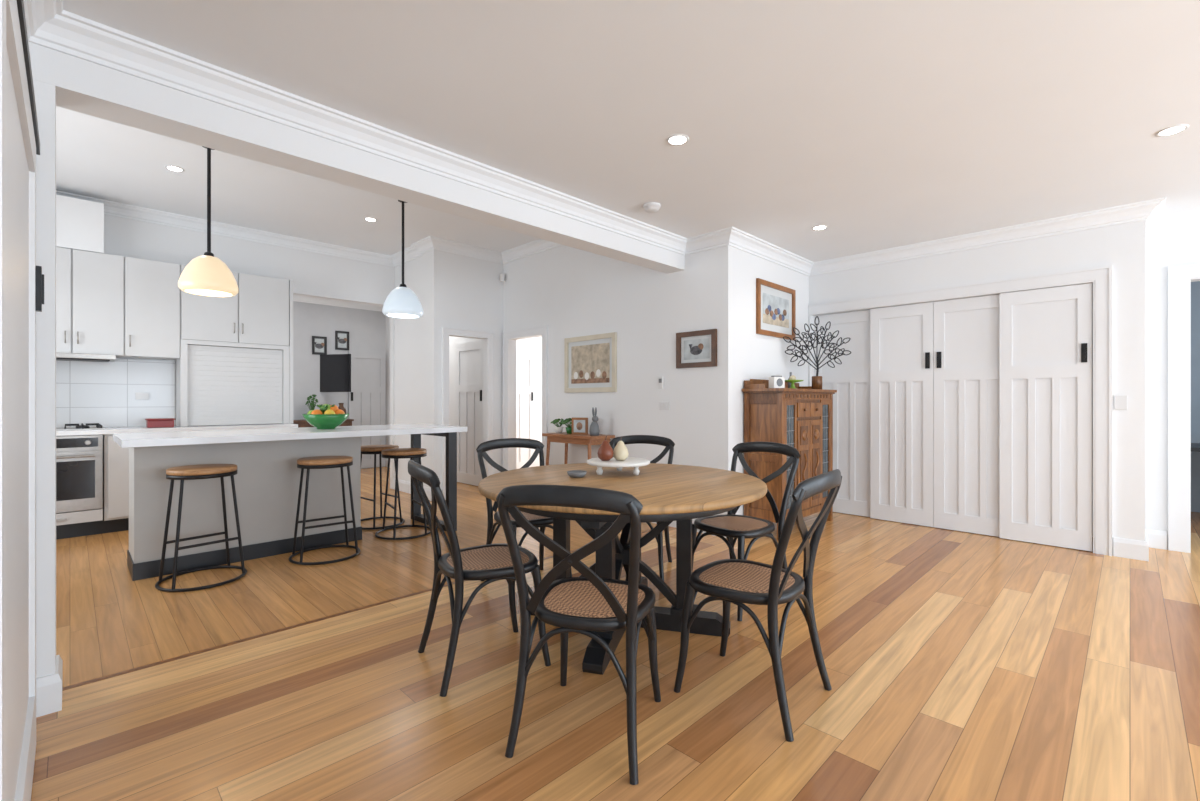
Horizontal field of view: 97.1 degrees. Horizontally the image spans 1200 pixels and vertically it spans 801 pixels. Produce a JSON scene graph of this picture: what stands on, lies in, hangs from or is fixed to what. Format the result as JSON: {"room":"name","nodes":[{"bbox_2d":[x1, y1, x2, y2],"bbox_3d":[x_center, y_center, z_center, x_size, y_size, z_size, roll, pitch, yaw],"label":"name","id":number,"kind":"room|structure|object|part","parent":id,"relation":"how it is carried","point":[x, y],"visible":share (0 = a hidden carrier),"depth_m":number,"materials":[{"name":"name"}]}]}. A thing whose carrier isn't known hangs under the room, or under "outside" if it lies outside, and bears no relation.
{"room":"dining room","nodes":[
{"label":"dining room","id":0,"kind":"room"},
{"bbox_2d":[17,0,39,154],"bbox_3d":[-1.391,-0.891,1.253,0.045,0.038,1.740,0,0,-45],"label":"sliding door rail","id":1,"kind":"object","parent":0,"point":[20,4],"depth_m":1.40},
{"bbox_2d":[104,215,394,488],"bbox_3d":[-4.327,-0.360,5.643,4.560,3.100,0.100,0,0,-45],"label":"wall","id":2,"kind":"structure","parent":0,"point":[309,271],"depth_m":6.08,"materials":[{"name":"paint"}]},
{"bbox_2d":[56,358,174,427],"bbox_3d":[-5.078,-0.076,4.810,1.920,0.668,0.014,0,0,-45],"label":"backsplash","id":3,"kind":"structure","parent":2,"relation":"attached to","point":[103,393],"depth_m":5.16,"materials":[{"name":"tile"}]},
{"bbox_2d":[136,392,148,399],"bbox_3d":[-4.574,-0.045,5.295,0.100,0.070,0.012,0,0,-45],"label":"power outlet","id":4,"kind":"object","parent":3,"relation":"attached to","point":[139,395],"visible":1,"depth_m":5.29,"materials":[{"name":"white plastic"}]},
{"bbox_2d":[56,247,292,426],"bbox_3d":[-4.590,-0.545,5.034,2.928,1.609,0.349,0,0,-45],"label":"upper cabinet","id":5,"kind":"object","parent":2,"relation":"attached to","point":[107,304],"visible":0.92,"depth_m":5.14,"materials":[{"name":"laminate"}]},
{"bbox_2d":[56,195,103,253],"bbox_3d":[-4.967,-1.583,4.698,0.820,0.455,0.329,0,0,-45],"label":"box","id":6,"kind":"object","parent":5,"relation":"on","point":[79,222],"visible":0.44,"depth_m":4.76,"materials":[{"name":"paint"}]},
{"bbox_2d":[56,352,115,361],"bbox_3d":[-4.837,-0.392,4.766,0.700,0.053,0.380,0,0,-45],"label":"range hood","id":7,"kind":"object","parent":5,"relation":"attached to","point":[59,356],"visible":0.56,"depth_m":4.76,"materials":[{"name":"silver metal"}]},
{"bbox_2d":[187,345,282,425],"bbox_3d":[-3.847,-0.153,5.622,0.846,0.815,0.010,0,0,-45],"label":"roller shutter","id":8,"kind":"object","parent":2,"relation":"attached to","point":[235,400],"visible":1,"depth_m":5.59,"materials":[{"name":"metal"}]},
{"bbox_2d":[293,295,382,311],"bbox_3d":[-3.861,-1.653,7.065,3.534,0.116,3.552,0,0,-45],"label":"crown molding","id":9,"kind":"structure","parent":2,"relation":"attached to","point":[296,298],"depth_m":8.94,"materials":[{"name":"paint"}]},
{"bbox_2d":[293,290,383,305],"bbox_3d":[-3.263,-0.060,6.707,1.300,2.500,0.130,0,0,-45],"label":"trim","id":10,"kind":"structure","parent":2,"relation":"attached to","point":[295,292],"depth_m":6.62,"materials":[{"name":"paint"}]},
{"bbox_2d":[361,459,387,468],"bbox_3d":[-4.268,1.119,7.471,3.534,0.142,2.402,0,0,-45],"label":"baseboard","id":11,"kind":"structure","parent":2,"relation":"attached to","point":[386,460],"depth_m":9.50,"materials":[{"name":"paint"}]},
{"bbox_2d":[393,478,441,500],"bbox_3d":[-2.348,1.119,6.712,0.108,0.142,1.188,0,0,-45],"label":"baseboard","id":12,"kind":"structure","parent":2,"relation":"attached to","point":[404,486],"depth_m":6.83,"materials":[{"name":"paint"}]},
{"bbox_2d":[56,106,538,255],"bbox_3d":[-2.634,-1.960,4.543,5.500,0.100,4.050,0,0,-45],"label":"ceiling","id":13,"kind":"structure","parent":0,"point":[96,157],"depth_m":4.89,"materials":[{"name":"paint"}]},
{"bbox_2d":[165,165,183,171],"bbox_3d":[-3.500,-1.907,4.363,0.126,0.006,0.126,0,0,-45],"label":"recessed light","id":14,"kind":"object","parent":13,"relation":"in","point":[169,167],"visible":1,"depth_m":4.36,"materials":[{"name":"white plastic"}]},
{"bbox_2d":[178,146,237,296],"bbox_3d":[-2.924,-1.355,3.963,0.364,1.107,0.364,0,0,-45],"label":"pendant light","id":15,"kind":"object","parent":13,"relation":"hanging from","point":[206,274],"visible":0.91,"depth_m":3.89,"materials":[{"name":"beige glass"}]},
{"bbox_2d":[364,217,376,221],"bbox_3d":[-2.418,-1.907,5.586,0.126,0.006,0.126,0,0,-45],"label":"recessed light","id":16,"kind":"object","parent":13,"relation":"in","point":[370,219],"visible":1,"depth_m":5.58,"materials":[{"name":"white plastic"}]},
{"bbox_2d":[382,200,422,318],"bbox_3d":[-1.874,-1.355,5.042,0.364,1.107,0.364,0,0,-45],"label":"pendant light","id":17,"kind":"object","parent":13,"relation":"hanging from","point":[402,302],"visible":0.98,"depth_m":4.94,"materials":[{"name":"white glass"}]},
{"bbox_2d":[293,301,385,458],"bbox_3d":[-5.823,-0.260,7.683,5.430,2.900,0.100,0,0,-45],"label":"wall","id":18,"kind":"structure","parent":0,"point":[366,329],"depth_m":8.83,"materials":[{"name":"paint"}]},
{"bbox_2d":[312,336,326,354],"bbox_3d":[-4.643,-0.910,8.772,0.220,0.300,0.025,0,0,-45],"label":"photo","id":19,"kind":"object","parent":18,"relation":"attached to","point":[319,344],"visible":1,"depth_m":8.77,"materials":[{"name":"grey paper"}]},
{"bbox_2d":[320,354,350,391],"bbox_3d":[-4.384,-0.450,8.805,0.680,0.620,0.166,0,0,15],"label":"tv","id":20,"kind":"object","parent":18,"relation":"attached to","point":[335,369],"visible":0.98,"depth_m":8.71,"materials":[{"name":"black glass"}]},
{"bbox_2d":[335,331,348,349],"bbox_3d":[-4.388,-1.020,9.027,0.220,0.320,0.025,0,0,-45],"label":"photo","id":21,"kind":"object","parent":18,"relation":"attached to","point":[341,337],"visible":1,"depth_m":9.02,"materials":[{"name":"grey paper"}]},
{"bbox_2d":[348,351,384,467],"bbox_3d":[-4.082,0.167,9.300,0.620,2.030,0.055,0,0,-45],"label":"door","id":22,"kind":"structure","parent":18,"relation":"in","point":[366,398],"depth_m":9.32,"materials":[{"name":"paint"}]},
{"bbox_2d":[446,252,502,473],"bbox_3d":[-1.605,-0.360,6.725,0.820,3.100,0.120,0,0,-45],"label":"wall","id":23,"kind":"structure","parent":0,"point":[474,288],"depth_m":6.71,"materials":[{"name":"paint"}]},
{"bbox_2d":[56,190,561,266],"bbox_3d":[-2.577,-1.853,4.579,5.234,0.116,3.884,0,0,-45],"label":"crown molding","id":24,"kind":"structure","parent":23,"relation":"attached to","point":[111,208],"depth_m":6.26,"materials":[{"name":"paint"}]},
{"bbox_2d":[442,326,494,499],"bbox_3d":[-1.671,0.152,6.638,0.725,2.075,0.149,0,0,-45],"label":"door frame","id":25,"kind":"structure","parent":23,"relation":"attached to","point":[488,338],"depth_m":6.79,"materials":[{"name":"paint"}]},
{"bbox_2d":[500,274,504,281],"bbox_3d":[-1.273,-1.600,6.920,0.060,0.100,0.080,0,0,0],"label":"sensor","id":26,"kind":"object","parent":23,"relation":"attached to","point":[502,276],"visible":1,"depth_m":6.88,"materials":[{"name":"white plastic"}]},
{"bbox_2d":[516,337,541,466],"bbox_3d":[-1.220,-0.190,9.175,2.950,2.760,0.100,0,0,-45],"label":"wall","id":27,"kind":"structure","parent":0,"point":[530,345],"depth_m":9.22,"materials":[{"name":"paint"}]},
{"bbox_2d":[516,352,533,468],"bbox_3d":[-1.402,0.182,8.862,0.750,2.000,0.055,0,0,-45],"label":"bedroom door","id":28,"kind":"structure","parent":27,"relation":"in","point":[524,360],"depth_m":8.99,"materials":[{"name":"paint"}]},
{"bbox_2d":[386,245,735,514],"bbox_3d":[-1.372,-0.360,7.156,7.140,3.100,0.120,0,0,45],"label":"wall","id":29,"kind":"structure","parent":0,"point":[574,292],"depth_m":5.34,"materials":[{"name":"white paint"}]},
{"bbox_2d":[456,341,481,485],"bbox_3d":[-1.840,0.182,7.479,0.720,2.000,0.055,0,0,45],"label":"door","id":30,"kind":"structure","parent":29,"relation":"in","point":[468,355],"depth_m":7.49,"materials":[{"name":"paint"}]},
{"bbox_2d":[502,325,547,470],"bbox_3d":[-0.905,0.147,6.668,0.149,2.085,0.900,0,0,-45],"label":"door frame","id":31,"kind":"structure","parent":29,"relation":"attached to","point":[509,338],"depth_m":6.88,"materials":[{"name":"paint"}]},
{"bbox_2d":[564,332,616,392],"bbox_3d":[-0.116,-0.400,5.796,0.800,0.620,0.025,0,0,45],"label":"print","id":32,"kind":"object","parent":29,"relation":"attached to","point":[590,361],"visible":1,"depth_m":5.78,"materials":[{"name":"beige paper"}]},
{"bbox_2d":[24,0,1199,275],"bbox_3d":[2.743,-1.403,1.556,6.324,0.116,7.522,0,0,-45],"label":"crown molding","id":33,"kind":"structure","parent":29,"relation":"attached to","point":[50,26],"depth_m":3.07,"materials":[{"name":"paint"}]},
{"bbox_2d":[658,376,663,388],"bbox_3d":[0.585,-0.170,5.096,0.050,0.120,0.023,0,0,45],"label":"thermostat","id":34,"kind":"object","parent":29,"relation":"attached to","point":[660,379],"visible":1,"depth_m":5.09,"materials":[{"name":"white plastic"}]},
{"bbox_2d":[659,402,669,409],"bbox_3d":[0.616,0.052,5.071,0.120,0.075,0.015,0,0,45],"label":"light switch","id":35,"kind":"object","parent":29,"relation":"attached to","point":[662,405],"visible":1,"depth_m":5.07,"materials":[{"name":"white plastic"}]},
{"bbox_2d":[652,518,725,537],"bbox_3d":[0.824,1.119,6.015,1.648,0.142,2.458,0,0,-45],"label":"baseboard","id":36,"kind":"structure","parent":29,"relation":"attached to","point":[673,524],"depth_m":4.97,"materials":[{"name":"paint"}]},
{"bbox_2d":[676,329,716,368],"bbox_3d":[0.871,-0.465,4.809,0.430,0.330,0.025,0,0,45],"label":"picture","id":37,"kind":"object","parent":29,"relation":"attached to","point":[694,349],"visible":1,"depth_m":4.80,"materials":[{"name":"brown wood"}]},
{"bbox_2d":[756,278,795,339],"bbox_3d":[1.731,-0.877,5.191,0.770,0.515,0.025,0,0,-45],"label":"print","id":38,"kind":"object","parent":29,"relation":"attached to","point":[775,303],"visible":1,"depth_m":5.17,"materials":[{"name":"brown wood"}]},
{"bbox_2d":[31,467,1199,800],"bbox_3d":[0.778,1.240,4.313,10.000,0.100,14.200,0,0,-45],"label":"floor","id":39,"kind":"structure","parent":0,"point":[961,666],"depth_m":2.22,"materials":[{"name":"brown wood"}]},
{"bbox_2d":[33,79,55,677],"bbox_3d":[-2.610,-0.360,1.662,1.260,3.100,0.199,0,0,-45],"label":"wall nib","id":40,"kind":"structure","parent":39,"relation":"on","point":[45,93],"depth_m":2.02,"materials":[{"name":"white paint"}]},
{"bbox_2d":[36,655,62,717],"bbox_3d":[-2.556,1.119,1.692,1.178,0.142,0.268,0,0,-45],"label":"baseboard","id":41,"kind":"structure","parent":40,"relation":"attached to","point":[48,687],"depth_m":2.02,"materials":[{"name":"paint"}]},
{"bbox_2d":[56,423,297,538],"bbox_3d":[-4.533,0.725,4.943,2.940,0.930,0.560,0,0,-45],"label":"base cabinet","id":42,"kind":"object","parent":39,"relation":"on","point":[115,458],"depth_m":4.75,"materials":[{"name":"laminate"}]},
{"bbox_3d":[-4.775,1.011,4.644,0.595,0.098,0.480,0,0,-45],"label":"warming drawer","id":43,"kind":"part","parent":42,"relation":"part of","materials":[{"name":"silver metal"}]},
{"bbox_2d":[56,434,102,512],"bbox_3d":[-4.773,0.630,4.642,0.595,0.650,0.586,0,0,-45],"label":"oven","id":44,"kind":"object","parent":42,"relation":"in","point":[79,458],"visible":0.45,"depth_m":4.57,"materials":[{"name":"silver metal"}]},
{"bbox_2d":[56,423,104,430],"bbox_3d":[-4.805,0.235,4.692,0.600,0.047,0.430,0,0,-45],"label":"gas cooktop","id":45,"kind":"object","parent":42,"relation":"in","point":[82,426],"visible":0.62,"depth_m":4.70,"materials":[{"name":"silver metal"}]},
{"bbox_2d":[145,418,175,427],"bbox_3d":[-4.271,0.217,5.148,0.220,0.084,0.140,0,0,-45],"label":"baking dish","id":46,"kind":"object","parent":42,"relation":"on","point":[154,422],"visible":0.99,"depth_m":5.10,"materials":[{"name":"ceramic"}]},
{"bbox_2d":[155,464,246,591],"bbox_3d":[-2.641,0.816,3.525,0.490,0.747,0.490,0,0,37],"label":"bar stool","id":47,"kind":"object","parent":39,"relation":"on","point":[202,471],"visible":1,"depth_m":3.46,"materials":[{"name":"black metal"}]},
{"bbox_2d":[113,424,466,580],"bbox_3d":[-2.376,0.715,4.356,2.360,0.950,0.920,0,0,-45],"label":"kitchen island","id":48,"kind":"object","parent":39,"relation":"on","point":[267,479],"depth_m":3.95,"materials":[{"name":"stone"}]},
{"bbox_2d":[302,404,348,428],"bbox_3d":[-2.326,0.135,4.504,0.360,0.210,0.360,0,0,-45],"label":"fruit bowl","id":49,"kind":"object","parent":48,"relation":"on","point":[329,416],"visible":1,"depth_m":4.41,"materials":[{"name":"green ceramic"}]},
{"bbox_3d":[-1.605,0.738,5.084,0.080,0.904,0.760,0,0,-45],"label":"island leg frame","id":50,"kind":"part","parent":48,"relation":"part of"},
{"bbox_2d":[293,419,353,427],"bbox_3d":[-4.617,0.750,8.507,1.140,0.880,0.400,0,0,-45],"label":"sideboard","id":51,"kind":"object","parent":39,"relation":"on","point":[301,423],"visible":0.07,"depth_m":8.28,"materials":[{"name":"brown wood"}]},
{"bbox_2d":[305,394,317,409],"bbox_3d":[-4.624,0.106,8.506,0.184,0.407,0.182,0,0,16],"label":"potted fern","id":52,"kind":"object","parent":51,"relation":"on","point":[312,405],"visible":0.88,"depth_m":8.49,"materials":[{"name":"green plant"}]},
{"bbox_2d":[338,403,345,412],"bbox_3d":[-4.292,0.175,8.789,0.160,0.270,0.160,0,0,-45],"label":"vase","id":53,"kind":"object","parent":51,"relation":"on","point":[341,406],"visible":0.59,"depth_m":8.76,"materials":[{"name":"brown wood"}]},
{"bbox_2d":[289,456,360,564],"bbox_3d":[-2.104,0.816,4.062,0.490,0.747,0.490,0,0,-40],"label":"bar stool","id":54,"kind":"object","parent":39,"relation":"on","point":[318,462],"visible":1,"depth_m":4.04,"materials":[{"name":"black metal"}]},
{"bbox_2d":[62,529,650,690],"bbox_3d":[-0.788,1.194,3.610,4.070,0.012,0.030,0,0,-45],"label":"trim","id":55,"kind":"structure","parent":39,"relation":"on","point":[423,591],"depth_m":2.61,"materials":[{"name":"brown wood"}]},
{"bbox_2d":[361,445,404,529],"bbox_3d":[-2.143,0.816,5.112,0.490,0.747,0.490,0,0,40],"label":"bar stool","id":56,"kind":"object","parent":39,"relation":"on","point":[368,449],"visible":0.63,"depth_m":5.04,"materials":[{"name":"black metal"}]},
{"bbox_2d":[375,448,429,539],"bbox_3d":[-1.754,0.816,4.752,0.490,0.747,0.490,0,0,-35],"label":"bar stool","id":57,"kind":"object","parent":39,"relation":"on","point":[397,453],"visible":0.96,"depth_m":4.67,"materials":[{"name":"black metal"}]},
{"bbox_2d":[395,249,445,488],"bbox_3d":[-2.323,-0.360,6.749,0.160,3.100,1.170,0,0,-45],"label":"wall pier","id":58,"kind":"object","parent":39,"relation":"on","point":[418,341],"visible":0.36,"depth_m":6.47,"materials":[{"name":"paint"}]},
{"bbox_2d":[408,460,550,696],"bbox_3d":[-0.570,0.728,2.421,0.571,0.932,0.498,0,0,-30],"label":"dining chair","id":59,"kind":"object","parent":39,"relation":"on","point":[490,563],"visible":0.92,"depth_m":2.32,"materials":[{"name":"wood"}]},
{"bbox_2d":[476,438,571,580],"bbox_3d":[-0.490,0.728,3.450,0.498,0.932,0.571,0,0,-32],"label":"dining chair","id":60,"kind":"object","parent":39,"relation":"on","point":[537,521],"visible":0.43,"depth_m":3.54,"materials":[{"name":"wood"}]},
{"bbox_2d":[496,485,660,784],"bbox_3d":[-0.042,0.728,1.900,0.498,0.932,0.571,0,0,17],"label":"dining chair","id":61,"kind":"object","parent":39,"relation":"on","point":[588,603],"visible":1,"depth_m":1.74,"materials":[{"name":"wood"}]},
{"bbox_2d":[542,432,614,464],"bbox_3d":[-0.241,0.775,5.656,0.341,0.831,0.780,0,0,-45],"label":"console table","id":62,"kind":"object","parent":39,"relation":"on","point":[563,437],"visible":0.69,"depth_m":5.51,"materials":[{"name":"brown wood"}]},
{"bbox_2d":[551,419,563,432],"bbox_3d":[-0.460,0.280,5.854,0.162,0.160,0.184,0,0,20],"label":"potted succulent","id":63,"kind":"object","parent":62,"relation":"on","point":[558,429],"visible":0.82,"depth_m":5.82,"materials":[{"name":"green plant"}]},
{"bbox_2d":[561,418,571,433],"bbox_3d":[-0.337,0.275,5.756,0.172,0.170,0.184,0,0,20],"label":"potted succulent","id":64,"kind":"object","parent":62,"relation":"on","point":[569,427],"visible":0.68,"depth_m":5.72,"materials":[{"name":"green plant"}]},
{"bbox_2d":[572,417,587,434],"bbox_3d":[-0.213,0.270,5.583,0.180,0.180,0.026,0,0,20],"label":"photo frame","id":65,"kind":"object","parent":62,"relation":"on","point":[579,425],"visible":1,"depth_m":5.57,"materials":[{"name":"brown wood"}]},
{"bbox_2d":[589,408,599,435],"bbox_3d":[-0.057,0.215,5.459,0.110,0.290,0.110,0,0,-45],"label":"rabbit figurine","id":66,"kind":"object","parent":62,"relation":"on","point":[594,430],"visible":1,"depth_m":5.43,"materials":[{"name":"grey ceramic"}]},
{"bbox_2d":[478,463,766,674],"bbox_3d":[0.114,0.805,2.850,1.499,0.770,1.499,0,0,8],"label":"dining table","id":67,"kind":"object","parent":39,"relation":"on","point":[667,493],"visible":0.64,"depth_m":2.71,"materials":[{"name":"brown wood"}]},
{"bbox_2d":[567,470,586,477],"bbox_3d":[-0.127,0.405,2.913,0.110,0.030,0.110,0,0,-45],"label":"bowl","id":68,"kind":"object","parent":67,"relation":"on","point":[572,473],"visible":1,"depth_m":2.88,"materials":[{"name":"grey ceramic"}]},
{"bbox_2d":[587,457,649,474],"bbox_3d":[0.106,0.382,3.062,0.364,0.076,0.364,0,0,-45],"label":"serving tray","id":69,"kind":"object","parent":67,"relation":"on","point":[634,462],"visible":0.95,"depth_m":2.98,"materials":[{"name":"white ceramic"}]},
{"bbox_2d":[597,436,613,460],"bbox_3d":[0.032,0.274,3.044,0.094,0.143,0.094,0,0,-45],"label":"pear ornament","id":70,"kind":"object","parent":69,"relation":"on","point":[605,451],"visible":1,"depth_m":3.01,"materials":[{"name":"red ceramic"}]},
{"bbox_2d":[613,436,628,460],"bbox_3d":[0.120,0.277,3.076,0.092,0.140,0.092,0,0,-45],"label":"pear ornament","id":71,"kind":"object","parent":69,"relation":"on","point":[620,451],"visible":1,"depth_m":3.05,"materials":[{"name":"beige ceramic"}]},
{"bbox_2d":[609,435,674,580],"bbox_3d":[0.267,0.728,3.761,0.498,0.932,0.571,0,0,12],"label":"dining chair","id":72,"kind":"object","parent":39,"relation":"on","point":[630,439],"visible":0.29,"depth_m":3.93,"materials":[{"name":"wood"}]},
{"bbox_2d":[692,442,799,620],"bbox_3d":[0.852,0.728,3.188,0.571,0.932,0.498,0,0,-37],"label":"dining chair","id":73,"kind":"object","parent":39,"relation":"on","point":[730,525],"visible":0.77,"depth_m":3.15,"materials":[{"name":"wood"}]},
{"bbox_2d":[674,469,841,741],"bbox_3d":[0.652,0.728,2.148,0.571,0.932,0.498,0,0,40],"label":"dining chair","id":74,"kind":"object","parent":39,"relation":"on","point":[737,582],"visible":1,"depth_m":2.07,"materials":[{"name":"wood"}]},
{"bbox_2d":[742,379,836,539],"bbox_3d":[1.808,0.497,4.994,1.140,1.385,0.395,0,0,-45],"label":"display cabinet","id":75,"kind":"object","parent":39,"relation":"on","point":[800,417],"visible":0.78,"depth_m":4.70,"materials":[{"name":"brown wood"}]},
{"bbox_2d":[769,376,784,387],"bbox_3d":[1.556,-0.162,4.665,0.120,0.112,0.074,0,0,-25],"label":"mantel clock","id":76,"kind":"object","parent":75,"relation":"on","point":[774,381],"visible":0.91,"depth_m":4.63,"materials":[{"name":"white ceramic"}]},
{"bbox_2d":[785,375,803,387],"bbox_3d":[1.810,-0.171,4.978,0.200,0.130,0.200,0,0,-45],"label":"cake stand","id":77,"kind":"object","parent":75,"relation":"on","point":[792,379],"visible":0.84,"depth_m":4.95,"materials":[{"name":"green ceramic"}]},
{"bbox_2d":[783,316,850,388],"bbox_3d":[2.162,-0.473,5.269,0.730,0.734,0.099,0,0,-7],"label":"tree sculpture","id":78,"kind":"object","parent":75,"relation":"on","point":[816,380],"visible":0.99,"depth_m":5.26,"materials":[{"name":"black metal"}]},
{"bbox_2d":[1191,443,1199,451],"bbox_3d":[6.010,0.820,5.303,0.800,0.740,2.200,0,0,-45],"label":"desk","id":79,"kind":"object","parent":39,"relation":"on","point":[1195,447],"visible":0.03,"depth_m":5.08,"materials":[{"name":"grey"}]},
{"bbox_2d":[63,0,1199,261],"bbox_3d":[3.500,-1.510,2.369,8.900,0.100,7.600,0,0,-45],"label":"ceiling","id":80,"kind":"structure","parent":0,"point":[882,124],"depth_m":2.50,"materials":[{"name":"paint"}]},
{"bbox_2d":[29,42,684,273],"bbox_3d":[-0.753,-1.560,3.518,4.150,0.700,0.200,0,0,-45],"label":"beam","id":81,"kind":"structure","parent":80,"relation":"attached to","point":[82,86],"depth_m":2.66,"materials":[{"name":"white paint"}]},
{"bbox_2d":[643,202,660,212],"bbox_3d":[0.389,-1.438,3.967,0.130,0.045,0.130,0,0,-45],"label":"smoke detector","id":82,"kind":"object","parent":80,"relation":"attached to","point":[651,207],"visible":1,"depth_m":3.93,"materials":[{"name":"white plastic"}]},
{"bbox_2d":[666,134,688,145],"bbox_3d":[0.435,-1.457,2.966,0.126,0.006,0.126,0,0,-45],"label":"recessed light","id":83,"kind":"object","parent":80,"relation":"in","point":[677,139],"visible":1,"depth_m":2.96,"materials":[{"name":"white plastic"}]},
{"bbox_2d":[812,225,827,229],"bbox_3d":[1.853,-1.457,4.469,0.126,0.006,0.126,0,0,-45],"label":"recessed light","id":84,"kind":"object","parent":80,"relation":"in","point":[818,227],"visible":1,"depth_m":4.46,"materials":[{"name":"white plastic"}]},
{"bbox_2d":[1155,124,1188,136],"bbox_3d":[3.090,-1.457,2.864,0.126,0.006,0.126,0,0,-45],"label":"recessed light","id":85,"kind":"object","parent":80,"relation":"in","point":[1176,129],"visible":1,"depth_m":2.86,"materials":[{"name":"white plastic"}]},
{"bbox_2d":[736,248,808,514],"bbox_3d":[1.948,-0.210,5.512,2.250,2.800,0.120,0,0,-45],"label":"wall","id":86,"kind":"structure","parent":0,"point":[758,356],"depth_m":4.96,"materials":[{"name":"white paint"}]},
{"bbox_2d":[809,220,1144,540],"bbox_3d":[3.210,-0.135,4.893,0.140,2.650,2.540,0,0,-45],"label":"wall","id":87,"kind":"structure","parent":0,"point":[1121,246],"depth_m":4.12,"materials":[{"name":"paint"}]},
{"bbox_2d":[814,310,869,516],"bbox_3d":[2.570,0.132,5.575,0.645,2.105,0.035,0,0,45],"label":"sliding door","id":88,"kind":"structure","parent":87,"relation":"attached to","point":[851,378],"depth_m":5.51,"materials":[{"name":"paint"}]},
{"bbox_2d":[870,302,933,526],"bbox_3d":[2.924,0.132,5.152,0.550,2.105,0.055,0,0,45],"label":"sliding door","id":89,"kind":"structure","parent":87,"relation":"attached to","point":[901,337],"depth_m":5.15,"materials":[{"name":"paint"}]},
{"bbox_2d":[808,265,1112,555],"bbox_3d":[3.132,0.077,4.936,0.149,2.225,2.361,0,0,-45],"label":"trim","id":90,"kind":"structure","parent":87,"relation":"attached to","point":[1101,278],"depth_m":4.12,"materials":[{"name":"paint"}]},
{"bbox_2d":[934,294,999,536],"bbox_3d":[3.333,0.132,4.743,0.600,2.105,0.055,0,0,45],"label":"sliding door","id":91,"kind":"structure","parent":87,"relation":"attached to","point":[966,330],"depth_m":4.78,"materials":[{"name":"paint"}]},
{"bbox_2d":[1000,283,1091,550],"bbox_3d":[3.655,0.132,4.366,0.585,2.105,0.055,0,0,45],"label":"sliding door","id":92,"kind":"structure","parent":87,"relation":"attached to","point":[1046,333],"depth_m":4.35,"materials":[{"name":"paint"}]},
{"bbox_2d":[1114,395,1126,409],"bbox_3d":[3.963,0.015,4.033,0.070,0.110,0.010,0,0,45],"label":"light switch","id":93,"kind":"object","parent":87,"relation":"attached to","point":[1120,401],"visible":1,"depth_m":4.03,"materials":[{"name":"white plastic"}]},
{"bbox_2d":[1092,285,1092,536],"bbox_3d":[3.613,-0.135,5.367,0.100,2.650,2.440,0,0,-45],"label":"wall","id":94,"kind":"structure","parent":0,"point":[1092,285],"depth_m":4.62,"materials":[{"name":"paint"}]},
{"bbox_2d":[1145,227,1199,548],"bbox_3d":[6.039,-0.135,2.800,0.100,2.650,4.620,0,0,-45],"label":"wall","id":95,"kind":"structure","parent":0,"point":[1180,247],"depth_m":4.27,"materials":[{"name":"paint"}]},
{"bbox_2d":[1168,263,1199,552],"bbox_3d":[4.925,0.062,3.907,0.149,2.255,1.010,0,0,-45],"label":"door frame","id":96,"kind":"structure","parent":95,"relation":"attached to","point":[1180,277],"depth_m":4.17,"materials":[{"name":"paint"}]},
{"bbox_2d":[1191,281,1199,511],"bbox_3d":[6.576,-0.135,5.515,0.100,2.650,3.700,0,0,-45],"label":"wall","id":97,"kind":"structure","parent":0,"point":[1195,286],"depth_m":5.66,"materials":[{"name":"paint"}]},
{"bbox_3d":[4.264,-0.135,4.221,0.400,2.650,0.100,0,0,-45],"label":"wall","id":98,"kind":"structure","parent":0,"visible":0},
{"bbox_2d":[1113,529,1166,560],"bbox_3d":[4.230,1.119,4.145,0.609,0.142,0.188,0,0,-33],"label":"baseboard","id":99,"kind":"structure","parent":98,"relation":"attached to","point":[1125,548],"depth_m":4.02,"materials":[{"name":"paint"}]},
{"bbox_3d":[0.456,-0.135,-0.732,0.150,2.650,7.520,0,0,-45],"label":"wall","id":100,"kind":"structure","parent":0,"visible":0},
{"bbox_2d":[0,0,43,800],"bbox_3d":[-1.485,0.157,1.358,1.300,2.050,0.055,0,0,45],"label":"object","id":101,"kind":"structure","parent":100,"relation":"in","point":[21,280],"depth_m":1.32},
{"bbox_2d":[23,0,37,121],"bbox_3d":[-1.406,0.072,1.260,0.037,2.235,1.970,0,0,-45],"label":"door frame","id":102,"kind":"structure","parent":100,"relation":"attached to","point":[23,0],"depth_m":1.61,"materials":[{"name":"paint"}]}
]}

